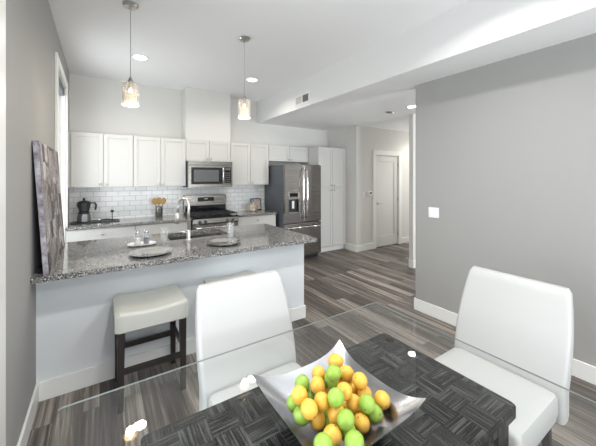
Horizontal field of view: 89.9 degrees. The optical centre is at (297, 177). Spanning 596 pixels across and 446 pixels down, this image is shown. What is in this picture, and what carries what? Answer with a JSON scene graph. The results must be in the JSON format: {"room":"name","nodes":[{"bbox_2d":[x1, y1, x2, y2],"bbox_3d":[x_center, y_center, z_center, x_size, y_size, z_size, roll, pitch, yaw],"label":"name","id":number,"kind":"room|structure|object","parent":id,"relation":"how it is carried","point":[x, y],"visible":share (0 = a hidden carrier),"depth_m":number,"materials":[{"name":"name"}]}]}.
{"room":"kitchen dining room","nodes":[
{"label":"kitchen dining room","id":0,"kind":"room"},
{"bbox_2d":[6,0,68,445],"bbox_3d":[-1.201,0.024,1.007,0.150,3.073,8.207,0,0,-34],"label":"wall","id":1,"kind":"structure","parent":0,"point":[32,38],"depth_m":1.75,"materials":[{"name":"grey paint"}]},
{"bbox_2d":[0,0,5,445],"bbox_3d":[-0.758,0.325,0.403,0.120,2.470,2.150,0,0,-34],"label":"door","id":2,"kind":"structure","parent":1,"relation":"in","point":[2,2],"depth_m":1.29,"materials":[{"name":"white paint"}]},
{"bbox_2d":[17,382,38,445],"bbox_3d":[-1.565,1.492,1.704,0.015,0.135,0.891,0,0,-34],"label":"baseboard","id":3,"kind":"structure","parent":1,"relation":"attached to","point":[25,432],"depth_m":1.82,"materials":[{"name":"white paint"}]},
{"bbox_2d":[55,52,67,241],"bbox_3d":[-2.773,-0.133,3.393,0.172,2.205,1.230,0,0,-34],"label":"window","id":4,"kind":"structure","parent":1,"relation":"in","point":[61,85],"depth_m":3.81,"materials":[{"name":"white paint"}]},
{"bbox_2d":[36,244,303,382],"bbox_3d":[-0.908,1.122,2.745,2.262,0.876,0.115,0,0,-34],"label":"wall","id":5,"kind":"structure","parent":0,"point":[75,324],"depth_m":2.31,"materials":[{"name":"white paint"}]},
{"bbox_2d":[39,305,305,401],"bbox_3d":[-0.891,1.492,2.747,2.262,0.135,0.130,0,0,-34],"label":"baseboard","id":6,"kind":"structure","parent":5,"relation":"attached to","point":[63,384],"depth_m":2.26,"materials":[{"name":"white paint"}]},
{"bbox_2d":[69,73,327,221],"bbox_3d":[0.203,0.024,6.771,8.568,3.073,0.158,0,0,-34],"label":"wall","id":7,"kind":"structure","parent":0,"point":[95,104],"depth_m":4.90,"materials":[{"name":"white paint"}]},
{"bbox_2d":[68,131,132,187],"bbox_3d":[-2.910,-0.244,4.433,0.791,0.779,0.307,0,0,-34],"label":"upper cabinet","id":8,"kind":"object","parent":7,"relation":"attached to","point":[94,159],"visible":0.99,"depth_m":4.31,"materials":[{"name":"grey paint"}]},
{"bbox_2d":[133,136,185,186],"bbox_3d":[-2.258,-0.244,4.866,0.771,0.779,0.307,0,0,-34],"label":"upper cabinet","id":9,"kind":"object","parent":7,"relation":"attached to","point":[157,161],"visible":0.99,"depth_m":4.74,"materials":[{"name":"grey paint"}]},
{"bbox_2d":[186,139,229,161],"bbox_3d":[-1.612,-0.453,5.295,0.775,0.362,0.307,0,0,-34],"label":"upper cabinet","id":10,"kind":"object","parent":7,"relation":"attached to","point":[196,150],"visible":0.9,"depth_m":5.17,"materials":[{"name":"grey paint"}]},
{"bbox_2d":[183,161,231,187],"bbox_3d":[-1.573,-0.049,5.236,0.756,0.438,0.448,0,0,-34],"label":"microwave","id":11,"kind":"object","parent":10,"relation":"attached to","point":[198,173],"visible":0.98,"depth_m":5.07,"materials":[{"name":"grey metal"}]},
{"bbox_2d":[230,142,268,184],"bbox_3d":[-0.964,-0.244,5.726,0.778,0.779,0.307,0,0,-34],"label":"upper cabinet","id":12,"kind":"object","parent":7,"relation":"attached to","point":[250,162],"visible":0.98,"depth_m":5.61,"materials":[{"name":"grey paint"}]},
{"bbox_2d":[269,145,307,162],"bbox_3d":[-0.242,-0.474,6.205,0.951,0.319,0.307,0,0,-34],"label":"upper cabinet","id":13,"kind":"object","parent":7,"relation":"attached to","point":[289,154],"visible":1,"depth_m":6.09,"materials":[{"name":"grey paint"}]},
{"bbox_2d":[182,87,229,141],"bbox_3d":[-1.624,-1.073,5.313,0.775,0.879,0.267,0,0,-34],"label":"wall","id":14,"kind":"structure","parent":0,"point":[205,113],"depth_m":5.18,"materials":[{"name":"white paint"}]},
{"bbox_2d":[48,0,468,101],"bbox_3d":[2.409,-1.563,3.315,8.718,0.100,8.357,0,0,-34],"label":"ceiling","id":15,"kind":"structure","parent":0,"point":[197,44],"depth_m":3.21,"materials":[{"name":"white paint"}]},
{"bbox_2d":[122,0,138,105],"bbox_3d":[-1.467,-1.071,2.615,0.132,0.885,0.132,0,0,-34],"label":"pendant light","id":16,"kind":"object","parent":15,"relation":"hanging from","point":[130,98],"visible":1,"depth_m":2.60,"materials":[{"name":"beige glass"}]},
{"bbox_2d":[128,77,132,88],"bbox_3d":[-1.467,-0.826,2.615,0.044,0.105,0.044,0,0,-34],"label":"socket","id":17,"kind":"object","parent":16,"relation":"attached to","point":[130,82],"depth_m":2.60,"materials":[{"name":"silver metal"}]},
{"bbox_2d":[124,92,136,105],"bbox_3d":[-1.467,-0.688,2.615,0.100,0.100,0.100,0,0,-34],"label":"diffuser","id":18,"kind":"object","parent":16,"relation":"attached to","point":[130,98],"depth_m":2.58,"materials":[{"name":"beige glass"}]},
{"bbox_2d":[131,54,148,60],"bbox_3d":[-1.988,-1.508,3.757,0.200,0.010,0.200,0,0,-34],"label":"recessed light","id":19,"kind":"object","parent":15,"relation":"in","point":[135,56],"visible":0.99,"depth_m":3.75,"materials":[{"name":"white paint"}]},
{"bbox_2d":[239,36,249,117],"bbox_3d":[-0.584,-1.078,3.250,0.132,0.870,0.132,0,0,-34],"label":"pendant light","id":20,"kind":"object","parent":15,"relation":"hanging from","point":[244,112],"visible":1,"depth_m":3.23,"materials":[{"name":"beige glass"}]},
{"bbox_2d":[242,95,245,104],"bbox_3d":[-0.584,-0.841,3.250,0.044,0.105,0.044,0,0,-34],"label":"socket","id":21,"kind":"object","parent":20,"relation":"attached to","point":[244,98],"depth_m":3.23,"materials":[{"name":"silver metal"}]},
{"bbox_2d":[240,107,248,117],"bbox_3d":[-0.584,-0.703,3.250,0.100,0.100,0.100,0,0,-34],"label":"diffuser","id":22,"kind":"object","parent":20,"relation":"attached to","point":[244,112],"depth_m":3.21,"materials":[{"name":"beige glass"}]},
{"bbox_2d":[245,77,257,81],"bbox_3d":[-0.712,-1.508,4.622,0.200,0.010,0.200,0,0,-34],"label":"recessed light","id":23,"kind":"object","parent":15,"relation":"in","point":[250,79],"visible":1,"depth_m":4.61,"materials":[{"name":"white paint"}]},
{"bbox_2d":[27,242,595,445],"bbox_3d":[2.409,1.610,3.315,8.718,0.100,8.357,0,0,-34],"label":"floor","id":24,"kind":"structure","parent":0,"point":[338,281],"depth_m":2.69,"materials":[{"name":"grey wood"}]},
{"bbox_2d":[66,225,134,241],"bbox_3d":[-2.820,1.123,4.296,0.790,0.873,0.635,0,0,-34],"label":"base cabinet","id":25,"kind":"object","parent":24,"relation":"on","point":[122,231],"visible":0.12,"depth_m":4.04,"materials":[{"name":"grey paint"}]},
{"bbox_2d":[65,214,190,230],"bbox_3d":[-2.494,0.665,4.504,1.564,0.038,0.633,0,0,-34],"label":"countertop","id":26,"kind":"structure","parent":25,"relation":"on","point":[166,218],"depth_m":4.33,"materials":[{"name":"grey stone"}]},
{"bbox_2d":[70,219,119,223],"bbox_3d":[-2.915,0.639,4.306,0.580,0.013,0.230,0,0,-34],"label":"serving tray","id":27,"kind":"object","parent":26,"relation":"on","point":[110,220],"visible":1,"depth_m":4.29,"materials":[{"name":"black plastic"}]},
{"bbox_2d":[75,198,96,222],"bbox_3d":[-3.018,0.464,4.245,0.171,0.337,0.242,0,0,42],"label":"moka pot","id":28,"kind":"object","parent":27,"relation":"on","point":[83,206],"visible":1,"depth_m":4.18,"materials":[{"name":"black metal"}]},
{"bbox_2d":[155,206,162,217],"bbox_3d":[-2.250,0.559,4.832,0.110,0.174,0.109,0,0,-34],"label":"utensil crock","id":29,"kind":"object","parent":26,"relation":"on","point":[158,209],"visible":0.99,"depth_m":4.79,"materials":[{"name":"metal"}]},
{"bbox_2d":[152,198,157,206],"bbox_3d":[-2.300,0.485,4.801,0.098,0.305,0.019,0,0,-34],"label":"wooden spoon","id":30,"kind":"object","parent":29,"relation":"in","point":[154,200],"visible":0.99,"depth_m":4.79,"materials":[{"name":"brown wood"}]},
{"bbox_2d":[161,198,165,205],"bbox_3d":[-2.199,0.485,4.863,0.101,0.304,0.019,0,0,-34],"label":"wooden spoon","id":31,"kind":"object","parent":29,"relation":"in","point":[163,200],"visible":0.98,"depth_m":4.86,"materials":[{"name":"brown wood"}]},
{"bbox_2d":[113,284,187,413],"bbox_3d":[-1.118,1.232,2.252,0.465,0.656,0.420,0,0,-34],"label":"bar stool","id":32,"kind":"object","parent":24,"relation":"on","point":[141,310],"visible":1,"depth_m":2.15,"materials":[{"name":"grey leather"}]},
{"bbox_2d":[135,221,190,236],"bbox_3d":[-2.167,1.123,4.729,0.772,0.873,0.635,0,0,-34],"label":"base cabinet","id":33,"kind":"object","parent":24,"relation":"on","point":[158,228],"visible":0.13,"depth_m":4.47,"materials":[{"name":"grey paint"}]},
{"bbox_2d":[183,194,238,234],"bbox_3d":[-1.494,0.938,5.117,0.754,1.245,0.712,0,0,-34],"label":"gas range","id":34,"kind":"object","parent":24,"relation":"on","point":[209,211],"visible":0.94,"depth_m":5.12,"materials":[{"name":"grey metal"}]},
{"bbox_2d":[184,210,237,219],"bbox_3d":[-1.493,0.631,5.116,0.754,0.065,0.570,0,0,-34],"label":"cooktop","id":35,"kind":"object","parent":34,"relation":"in","point":[194,214],"depth_m":5.00,"materials":[{"name":"black metal"}]},
{"bbox_2d":[204,270,255,283],"bbox_3d":[-0.541,1.232,2.630,0.465,0.656,0.420,0,0,-34],"label":"bar stool","id":36,"kind":"object","parent":24,"relation":"on","point":[207,280],"visible":0.16,"depth_m":2.74,"materials":[{"name":"beige leather"}]},
{"bbox_2d":[195,270,301,410],"bbox_3d":[-0.164,1.080,1.516,0.566,0.960,0.682,0,0,-34],"label":"dining chair","id":37,"kind":"object","parent":24,"relation":"on","point":[233,313],"visible":0.71,"depth_m":1.65,"materials":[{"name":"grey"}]},
{"bbox_2d":[238,214,275,225],"bbox_3d":[-0.883,1.123,5.582,0.753,0.873,0.635,0,0,-34],"label":"base cabinet","id":38,"kind":"object","parent":24,"relation":"on","point":[267,219],"visible":0.2,"depth_m":5.35,"materials":[{"name":"grey paint"}]},
{"bbox_2d":[233,209,276,216],"bbox_3d":[-0.872,0.665,5.581,0.766,0.038,0.633,0,0,-34],"label":"countertop","id":39,"kind":"structure","parent":38,"relation":"on","point":[242,213],"depth_m":5.46,"materials":[{"name":"grey stone"}]},
{"bbox_2d":[248,200,256,210],"bbox_3d":[-0.867,0.537,5.715,0.178,0.218,0.178,0,0,-34],"label":"glass jar","id":40,"kind":"object","parent":39,"relation":"on","point":[252,207],"visible":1,"depth_m":5.66,"materials":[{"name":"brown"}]},
{"bbox_2d":[250,198,261,209],"bbox_3d":[-0.832,0.533,5.924,0.220,0.229,0.055,0,0,-34],"label":"picture card","id":41,"kind":"object","parent":39,"relation":"on","point":[257,201],"visible":0.77,"depth_m":5.94,"materials":[{"name":"black paper"}]},
{"bbox_2d":[251,199,260,208],"bbox_3d":[-0.833,0.533,5.925,0.192,0.202,0.006,0,-10,-34],"label":"print","id":42,"kind":"object","parent":41,"relation":"attached to","point":[257,201],"depth_m":5.94},
{"bbox_2d":[265,164,320,257],"bbox_3d":[-0.092,0.658,5.931,0.830,1.803,0.872,0,0,-34],"label":"refrigerator","id":43,"kind":"object","parent":24,"relation":"on","point":[293,191],"visible":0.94,"depth_m":5.64,"materials":[{"name":"grey metal"}]},
{"bbox_2d":[301,147,345,252],"bbox_3d":[0.564,0.468,6.532,0.748,2.185,0.655,0,0,-34],"label":"pantry cabinet","id":44,"kind":"object","parent":24,"relation":"on","point":[332,161],"visible":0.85,"depth_m":6.29,"materials":[{"name":"grey paint"}]},
{"bbox_2d":[52,302,595,445],"bbox_3d":[0.150,1.185,1.012,1.612,0.750,1.156,0,0,-34],"label":"dining table","id":45,"kind":"object","parent":24,"relation":"on","point":[457,410],"visible":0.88,"depth_m":1.05,"materials":[{"name":"clear glass"}]},
{"bbox_2d":[253,340,425,445],"bbox_3d":[0.121,0.749,0.989,0.404,0.118,0.404,0,0,-34],"label":"fruit bowl","id":46,"kind":"object","parent":45,"relation":"on","point":[276,389],"visible":0.45,"depth_m":0.99,"materials":[{"name":"silver metal"}]},
{"bbox_2d":[286,395,297,412],"bbox_3d":[-0.012,0.737,0.973,0.051,0.052,0.050,0,0,-9],"label":"lime","id":47,"kind":"object","parent":46,"relation":"in","point":[291,405],"visible":0.43,"depth_m":0.95,"materials":[{"name":"green food"}]},
{"bbox_2d":[293,406,309,425],"bbox_3d":[0.013,0.730,0.916,0.054,0.053,0.053,0,0,-8],"label":"lime","id":48,"kind":"object","parent":46,"relation":"in","point":[299,419],"visible":0.66,"depth_m":0.90,"materials":[{"name":"green food"}]},
{"bbox_2d":[291,385,307,405],"bbox_3d":[0.004,0.679,0.931,0.051,0.056,0.050,0,0,-19],"label":"lemon","id":49,"kind":"object","parent":48,"relation":"on","point":[299,393],"visible":0.8,"depth_m":0.92,"materials":[{"name":"yellow food"}]},
{"bbox_2d":[295,374,308,389],"bbox_3d":[0.014,0.716,1.037,0.050,0.054,0.050,0,0,-15],"label":"lime","id":50,"kind":"object","parent":46,"relation":"in","point":[302,379],"visible":0.69,"depth_m":1.02,"materials":[{"name":"green food"}]},
{"bbox_2d":[301,398,317,419],"bbox_3d":[0.033,0.689,0.888,0.052,0.050,0.054,0,0,-1],"label":"lemon","id":51,"kind":"object","parent":46,"relation":"in","point":[309,409],"visible":1,"depth_m":0.87,"materials":[{"name":"yellow food"}]},
{"bbox_2d":[306,385,314,399],"bbox_3d":[0.045,0.758,1.044,0.050,0.052,0.052,0,0,-21],"label":"lime","id":52,"kind":"object","parent":46,"relation":"in","point":[310,393],"visible":0.48,"depth_m":1.02,"materials":[{"name":"green food"}]},
{"bbox_2d":[310,411,324,430],"bbox_3d":[0.060,0.754,0.929,0.050,0.054,0.052,0,0,-9],"label":"lemon","id":53,"kind":"object","parent":46,"relation":"in","point":[318,423],"visible":0.58,"depth_m":0.91,"materials":[{"name":"yellow food"}]},
{"bbox_2d":[314,391,329,411],"bbox_3d":[0.074,0.692,0.921,0.051,0.053,0.052,0,0,-7],"label":"lemon","id":54,"kind":"object","parent":53,"relation":"on","point":[321,398],"visible":0.89,"depth_m":0.90,"materials":[{"name":"yellow food"}]},
{"bbox_2d":[310,375,324,394],"bbox_3d":[0.067,0.714,1.024,0.050,0.055,0.051,0,0,-12],"label":"lemon","id":55,"kind":"object","parent":46,"relation":"in","point":[317,384],"visible":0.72,"depth_m":1.01,"materials":[{"name":"yellow food"}]},
{"bbox_2d":[314,432,332,445],"bbox_3d":[0.066,0.701,0.782,0.050,0.051,0.052,0,0,-6],"label":"lime","id":56,"kind":"object","parent":46,"relation":"in","point":[322,438],"visible":1,"depth_m":0.77,"materials":[{"name":"green food"}]},
{"bbox_2d":[325,417,338,426],"bbox_3d":[0.109,0.770,0.927,0.050,0.051,0.052,0,0,-7],"label":"lime","id":57,"kind":"object","parent":46,"relation":"in","point":[327,422],"visible":0.22,"depth_m":0.92,"materials":[{"name":"green food"}]},
{"bbox_2d":[327,406,343,424],"bbox_3d":[0.116,0.721,0.911,0.052,0.052,0.051,0,0,-16],"label":"lemon","id":58,"kind":"object","parent":57,"relation":"on","point":[332,413],"visible":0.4,"depth_m":0.90,"materials":[{"name":"yellow food"}]},
{"bbox_2d":[328,387,343,407],"bbox_3d":[0.115,0.665,0.901,0.050,0.054,0.050,0,0,41],"label":"lime","id":59,"kind":"object","parent":58,"relation":"on","point":[335,395],"visible":1,"depth_m":0.89,"materials":[{"name":"green food"}]},
{"bbox_2d":[323,424,341,445],"bbox_3d":[0.097,0.740,0.850,0.055,0.060,0.054,0,0,-23],"label":"lemon","id":60,"kind":"object","parent":46,"relation":"in","point":[333,430],"visible":0.8,"depth_m":0.84,"materials":[{"name":"yellow food"}]},
{"bbox_2d":[326,364,340,381],"bbox_3d":[0.122,0.672,1.025,0.052,0.050,0.051,0,0,10],"label":"lime","id":61,"kind":"object","parent":46,"relation":"in","point":[333,372],"visible":1,"depth_m":1.01,"materials":[{"name":"green food"}]},
{"bbox_2d":[328,353,343,367],"bbox_3d":[0.144,0.702,1.139,0.061,0.054,0.055,0,0,-11],"label":"lemon","id":62,"kind":"object","parent":46,"relation":"in","point":[337,359],"visible":0.89,"depth_m":1.12,"materials":[{"name":"yellow food"}]},
{"bbox_2d":[337,382,351,400],"bbox_3d":[0.149,0.688,0.960,0.050,0.052,0.053,0,0,-18],"label":"lemon","id":63,"kind":"object","parent":46,"relation":"in","point":[345,387],"visible":0.67,"depth_m":0.94,"materials":[{"name":"yellow food"}]},
{"bbox_2d":[337,408,354,430],"bbox_3d":[0.138,0.702,0.865,0.052,0.050,0.052,0,0,-4],"label":"lime","id":64,"kind":"object","parent":46,"relation":"in","point":[345,417],"visible":1,"depth_m":0.85,"materials":[{"name":"green food"}]},
{"bbox_2d":[339,426,355,441],"bbox_3d":[0.147,0.752,0.881,0.050,0.054,0.050,0,0,-6],"label":"lime","id":65,"kind":"object","parent":46,"relation":"in","point":[343,433],"visible":0.12,"depth_m":0.86,"materials":[{"name":"green food"}]},
{"bbox_2d":[347,379,357,394],"bbox_3d":[0.197,0.753,1.068,0.050,0.053,0.053,0,0,-12],"label":"lemon","id":66,"kind":"object","parent":46,"relation":"in","point":[354,389],"visible":0.32,"depth_m":1.05,"materials":[{"name":"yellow food"}]},
{"bbox_2d":[340,365,353,380],"bbox_3d":[0.172,0.707,1.077,0.054,0.050,0.051,0,0,45],"label":"lemon","id":67,"kind":"object","parent":66,"relation":"on","point":[347,372],"visible":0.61,"depth_m":1.06,"materials":[{"name":"yellow food"}]},
{"bbox_2d":[346,393,360,413],"bbox_3d":[0.180,0.729,0.963,0.053,0.053,0.050,0,0,-11],"label":"lemon","id":68,"kind":"object","parent":46,"relation":"in","point":[352,404],"visible":0.65,"depth_m":0.94,"materials":[{"name":"yellow food"}]},
{"bbox_2d":[345,430,363,445],"bbox_3d":[0.148,0.699,0.787,0.050,0.052,0.051,0,0,39],"label":"lime","id":69,"kind":"object","parent":46,"relation":"in","point":[353,437],"visible":1,"depth_m":0.78,"materials":[{"name":"green food"}]},
{"bbox_2d":[354,412,369,433],"bbox_3d":[0.194,0.752,0.913,0.052,0.054,0.050,0,0,-24],"label":"lemon","id":70,"kind":"object","parent":46,"relation":"in","point":[362,423],"visible":0.89,"depth_m":0.90,"materials":[{"name":"yellow food"}]},
{"bbox_2d":[357,386,371,396],"bbox_3d":[0.230,0.749,1.028,0.051,0.052,0.053,0,0,-11],"label":"lemon","id":71,"kind":"object","parent":46,"relation":"in","point":[366,390],"visible":0.3,"depth_m":1.02,"materials":[{"name":"yellow food"}]},
{"bbox_2d":[352,372,366,388],"bbox_3d":[0.212,0.699,1.027,0.053,0.052,0.050,0,0,-10],"label":"lemon","id":72,"kind":"object","parent":71,"relation":"on","point":[359,380],"visible":1,"depth_m":1.01,"materials":[{"name":"yellow food"}]},
{"bbox_2d":[359,394,374,413],"bbox_3d":[0.215,0.705,0.929,0.051,0.050,0.052,0,0,-12],"label":"lime","id":73,"kind":"object","parent":46,"relation":"in","point":[366,401],"visible":1,"depth_m":0.91,"materials":[{"name":"green food"}]},
{"bbox_2d":[366,404,382,423],"bbox_3d":[0.242,0.750,0.948,0.052,0.053,0.054,0,0,-13],"label":"lime","id":74,"kind":"object","parent":46,"relation":"in","point":[376,416],"visible":0.77,"depth_m":0.93,"materials":[{"name":"green food"}]},
{"bbox_2d":[374,390,389,409],"bbox_3d":[0.278,0.736,0.987,0.054,0.050,0.052,0,0,40],"label":"lemon","id":75,"kind":"object","parent":46,"relation":"in","point":[381,398],"visible":0.99,"depth_m":0.97,"materials":[{"name":"yellow food"}]},
{"label":"lemon","id":76,"kind":"object","parent":46,"relation":"in","visible":0},
{"bbox_2d":[312,365,324,379],"bbox_3d":[0.075,0.717,1.086,0.050,0.054,0.051,0,0,-24],"label":"lemon","id":77,"kind":"object","parent":76,"relation":"on","point":[318,370],"visible":0.54,"depth_m":1.07,"materials":[{"name":"yellow food"}]},
{"bbox_2d":[324,374,337,388],"bbox_3d":[0.116,0.717,1.053,0.050,0.054,0.050,0,0,-9],"label":"lime","id":78,"kind":"object","parent":76,"relation":"on","point":[329,384],"visible":0.5,"depth_m":1.03,"materials":[{"name":"green food"}]},
{"bbox_2d":[434,266,573,445],"bbox_3d":[1.050,1.080,1.628,0.682,0.960,0.566,0,0,-34],"label":"dining chair","id":79,"kind":"object","parent":24,"relation":"on","point":[528,324],"visible":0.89,"depth_m":1.63,"materials":[{"name":"white"}]},
{"bbox_3d":[-1.169,1.123,3.151,2.230,0.875,0.850,0,0,-34],"label":"cabinet","id":80,"kind":"object","parent":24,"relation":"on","visible":0},
{"bbox_2d":[31,223,316,283],"bbox_3d":[-1.085,0.665,3.040,2.292,0.038,1.205,0,0,-34],"label":"countertop","id":81,"kind":"structure","parent":80,"relation":"on","point":[76,259],"depth_m":2.67,"materials":[{"name":"grey stone"}]},
{"bbox_2d":[32,141,64,274],"bbox_3d":[-1.974,0.204,2.392,0.087,0.885,1.050,0,0,-34],"label":"print","id":82,"kind":"object","parent":81,"relation":"on","point":[46,165],"visible":1,"depth_m":2.13},
{"bbox_2d":[127,241,155,246],"bbox_3d":[-1.492,0.638,2.851,0.248,0.014,0.185,0,0,-28],"label":"oval dish","id":83,"kind":"object","parent":81,"relation":"on","point":[132,244],"visible":0.94,"depth_m":2.84,"materials":[{"name":"white ceramic"}]},
{"bbox_2d":[135,230,139,244],"bbox_3d":[-1.523,0.571,2.830,0.056,0.135,0.056,0,0,-34],"label":"glass shaker","id":84,"kind":"object","parent":83,"relation":"on","point":[137,240],"visible":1,"depth_m":2.81,"materials":[{"name":"white glass"}]},
{"bbox_2d":[144,229,148,243],"bbox_3d":[-1.458,0.571,2.873,0.056,0.135,0.056,0,0,-34],"label":"glass shaker","id":85,"kind":"object","parent":83,"relation":"on","point":[146,239],"visible":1,"depth_m":2.86,"materials":[{"name":"grey"}]},
{"bbox_2d":[128,247,171,256],"bbox_3d":[-1.244,0.635,2.523,0.332,0.020,0.332,0,0,-34],"label":"charger plate","id":86,"kind":"object","parent":81,"relation":"on","point":[149,251],"visible":1,"depth_m":2.54,"materials":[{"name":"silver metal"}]},
{"bbox_2d":[175,197,190,239],"bbox_3d":[-1.183,0.426,3.084,0.140,0.440,0.121,0,0,-34],"label":"faucet","id":87,"kind":"object","parent":81,"relation":"on","point":[182,198],"visible":1,"depth_m":3.07,"materials":[{"name":"silver metal"}]},
{"bbox_2d":[167,232,223,239],"bbox_3d":[-1.148,0.773,3.391,0.640,0.175,0.400,0,0,-34],"label":"sink","id":88,"kind":"object","parent":81,"relation":"in","point":[214,233],"visible":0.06,"depth_m":3.57,"materials":[{"name":"metal"}]},
{"bbox_2d":[206,238,240,245],"bbox_3d":[-0.725,0.635,2.916,0.332,0.020,0.332,0,0,-34],"label":"charger plate","id":89,"kind":"object","parent":81,"relation":"on","point":[219,241],"visible":1,"depth_m":2.95,"materials":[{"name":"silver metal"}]},
{"bbox_2d":[328,125,408,248],"bbox_3d":[2.514,0.237,7.655,3.739,2.645,0.945,0,0,-34],"label":"wall","id":90,"kind":"structure","parent":0,"point":[359,142],"depth_m":6.43,"materials":[{"name":"white paint"}]},
{"bbox_2d":[345,236,408,251],"bbox_3d":[2.678,1.492,7.396,3.754,0.135,0.363,0,0,-34],"label":"baseboard","id":91,"kind":"structure","parent":90,"relation":"attached to","point":[358,248],"depth_m":6.37,"materials":[{"name":"white paint"}]},
{"bbox_2d":[373,150,401,248],"bbox_3d":[2.004,0.482,6.792,0.968,2.155,0.168,0,0,-34],"label":"door","id":92,"kind":"structure","parent":90,"relation":"in","point":[387,165],"depth_m":6.78,"materials":[{"name":"white paint"}]},
{"bbox_2d":[409,114,415,259],"bbox_3d":[3.502,0.237,6.181,3.725,2.645,0.080,0,0,-34],"label":"wall","id":93,"kind":"structure","parent":0,"point":[412,117],"depth_m":5.14,"materials":[{"name":"white paint"}]},
{"bbox_2d":[409,259,415,267],"bbox_3d":[3.500,1.492,6.170,3.740,0.135,0.095,0,0,-34],"label":"baseboard","id":94,"kind":"structure","parent":93,"relation":"attached to","point":[412,263],"depth_m":5.13,"materials":[{"name":"white paint"}]},
{"bbox_2d":[257,0,595,131],"bbox_3d":[3.720,-1.299,4.187,5.569,0.428,8.057,0,0,-34],"label":"ceiling","id":95,"kind":"structure","parent":0,"point":[359,89],"depth_m":3.03,"materials":[{"name":"white paint"}]},
{"bbox_2d":[295,92,309,105],"bbox_3d":[0.062,-1.215,4.652,0.010,0.150,0.390,0,0,-34],"label":"ceiling vent","id":96,"kind":"object","parent":95,"relation":"in","point":[304,98],"visible":1,"depth_m":4.64,"materials":[{"name":"white metal"}]},
{"bbox_2d":[416,33,595,366],"bbox_3d":[2.762,0.237,1.576,0.130,2.645,4.768,0,0,-34],"label":"wall","id":97,"kind":"structure","parent":0,"point":[506,148],"depth_m":2.70,"materials":[{"name":"grey paint"}]},
{"bbox_2d":[428,207,438,217],"bbox_3d":[1.512,0.395,3.330,0.011,0.116,0.124,0,0,-34],"label":"light switch","id":98,"kind":"object","parent":97,"relation":"attached to","point":[433,212],"visible":1,"depth_m":3.33,"materials":[{"name":"white plastic"}]},
{"bbox_2d":[414,297,595,384],"bbox_3d":[2.752,1.492,1.578,0.145,0.135,4.783,0,0,-34],"label":"baseboard","id":99,"kind":"structure","parent":97,"relation":"attached to","point":[581,370],"depth_m":3.14,"materials":[{"name":"white paint"}]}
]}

